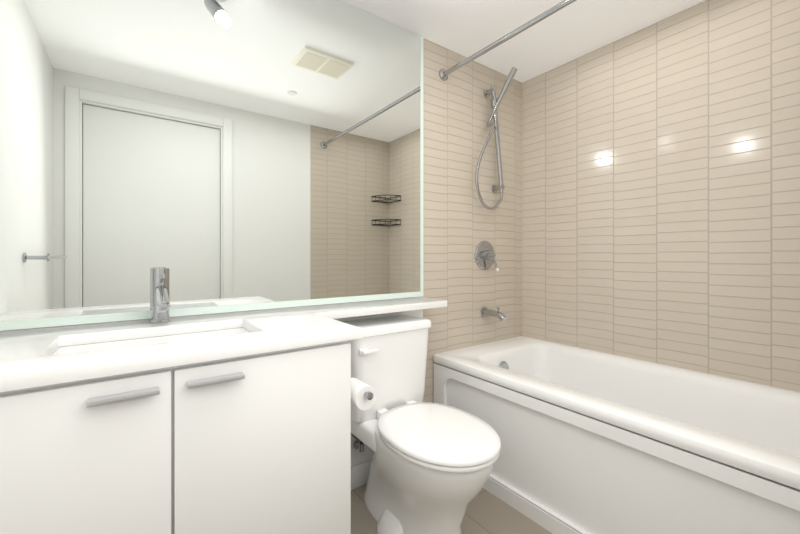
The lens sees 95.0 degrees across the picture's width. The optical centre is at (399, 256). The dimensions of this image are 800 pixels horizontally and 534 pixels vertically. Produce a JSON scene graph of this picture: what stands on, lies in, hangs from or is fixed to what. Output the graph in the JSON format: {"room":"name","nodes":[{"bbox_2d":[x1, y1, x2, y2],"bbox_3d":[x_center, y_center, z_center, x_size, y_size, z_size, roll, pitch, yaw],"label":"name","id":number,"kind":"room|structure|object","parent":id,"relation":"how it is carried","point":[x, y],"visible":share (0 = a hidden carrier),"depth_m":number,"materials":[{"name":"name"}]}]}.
{"room":"bathroom","nodes":[
{"label":"bathroom","id":0,"kind":"room"},
{"bbox_2d":[0,296,422,466],"bbox_3d":[-0.606,-0.047,1.458,1.724,2.209,0.100,0,0,-36],"label":"wall","id":1,"kind":"structure","parent":0,"point":[358,457],"depth_m":1.69,"materials":[{"name":"white paint"}]},
{"bbox_2d":[0,0,422,330],"bbox_3d":[-0.534,-0.471,1.444,1.619,1.353,0.006,0,0,-36],"label":"mirror","id":2,"kind":"object","parent":1,"relation":"attached to","point":[218,156],"visible":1,"depth_m":1.32,"materials":[{"name":"clear glass"}]},
{"bbox_2d":[351,459,371,489],"bbox_3d":[-0.138,1.007,1.729,0.771,0.100,0.012,0,0,-36],"label":"baseboard","id":3,"kind":"structure","parent":1,"relation":"attached to","point":[359,474],"depth_m":1.69,"materials":[{"name":"white"}]},
{"bbox_2d":[351,484,551,533],"bbox_3d":[0.416,1.082,0.859,2.673,0.050,2.271,0,0,-36],"label":"floor","id":4,"kind":"structure","parent":0,"point":[487,512],"depth_m":1.48,"materials":[{"name":"tile"}]},
{"bbox_2d":[0,333,362,533],"bbox_3d":[-0.658,0.648,1.010,0.910,0.818,0.560,0,0,-36],"label":"bathroom vanity","id":5,"kind":"object","parent":4,"relation":"on","point":[233,423],"depth_m":0.83,"materials":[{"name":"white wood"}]},
{"bbox_2d":[0,297,446,384],"bbox_3d":[-0.376,0.224,1.223,1.616,0.030,0.548,0,0,-36],"label":"countertop","id":6,"kind":"structure","parent":5,"relation":"on","point":[25,355],"depth_m":0.99,"materials":[{"name":"white stone"}]},
{"bbox_2d":[56,325,243,352],"bbox_3d":[-0.645,0.298,1.006,0.484,0.142,0.279,0,0,-36],"label":"sink","id":7,"kind":"object","parent":6,"relation":"in","point":[129,338],"depth_m":1.08,"materials":[{"name":"white ceramic"}]},
{"bbox_2d":[150,268,169,322],"bbox_3d":[-0.740,0.122,1.139,0.054,0.172,0.166,0,0,-36],"label":"faucet","id":8,"kind":"object","parent":6,"relation":"on","point":[160,295],"visible":1,"depth_m":1.16,"materials":[{"name":"silver metal"}]},
{"bbox_2d":[351,378,375,409],"bbox_3d":[-0.139,0.419,1.137,0.076,0.070,0.171,0,0,-36],"label":"toilet paper roll","id":9,"kind":"object","parent":5,"relation":"attached to","point":[363,395],"visible":0.58,"depth_m":1.09,"materials":[{"name":"white paper"}]},
{"bbox_2d":[344,315,500,533],"bbox_3d":[0.074,0.672,1.446,0.408,0.771,0.707,0,0,-36],"label":"toilet","id":10,"kind":"object","parent":4,"relation":"on","point":[431,466],"visible":0.94,"depth_m":1.38,"materials":[{"name":"white ceramic"}]},
{"bbox_2d":[433,336,799,533],"bbox_3d":[0.951,0.788,1.557,0.783,0.538,1.567,0,0,-36],"label":"bathtub","id":11,"kind":"object","parent":4,"relation":"on","point":[595,442],"visible":0.94,"depth_m":1.39,"materials":[{"name":"white ceramic"}]},
{"bbox_2d":[423,38,521,402],"bbox_3d":[0.475,-0.047,2.244,0.949,2.209,0.100,0,0,-36],"label":"tiled wall","id":12,"kind":"structure","parent":0,"point":[461,222],"depth_m":2.12,"materials":[{"name":"beige tile"}]},
{"bbox_2d":[475,241,498,270],"bbox_3d":[0.528,-0.006,2.181,0.172,0.181,0.064,0,0,-36],"label":"shower valve","id":13,"kind":"object","parent":12,"relation":"attached to","point":[485,254],"visible":1,"depth_m":2.18,"materials":[{"name":"silver metal"}]},
{"bbox_2d":[481,307,506,321],"bbox_3d":[0.553,0.331,2.139,0.060,0.083,0.161,0,0,-36],"label":"tub spout","id":14,"kind":"object","parent":12,"relation":"attached to","point":[486,311],"visible":0.98,"depth_m":2.13,"materials":[{"name":"silver metal"}]},
{"bbox_2d":[475,67,517,209],"bbox_3d":[0.554,-0.679,2.115,0.259,0.802,0.200,0,0,-36],"label":"shower","id":15,"kind":"object","parent":12,"relation":"attached to","point":[495,104],"visible":1,"depth_m":2.16,"materials":[{"name":"silver metal"}]},
{"bbox_2d":[439,0,576,80],"bbox_3d":[0.699,-0.998,1.374,0.064,0.064,1.569,0,0,-36],"label":"shower rod","id":16,"kind":"object","parent":12,"relation":"attached to","point":[443,74],"visible":1,"depth_m":1.65,"materials":[{"name":"silver metal"}]},
{"bbox_2d":[342,0,705,82],"bbox_3d":[0.416,-1.177,0.859,2.673,0.050,2.271,0,0,-36],"label":"ceiling","id":17,"kind":"structure","parent":0,"point":[566,34],"depth_m":1.81,"materials":[{"name":"white paint"}]},
{"bbox_2d":[522,0,799,391],"bbox_3d":[1.339,-0.047,1.777,0.100,2.209,1.671,0,0,-36],"label":"tiled wall","id":18,"kind":"structure","parent":0,"point":[661,192],"depth_m":1.74,"materials":[{"name":"beige tile"}]}
]}

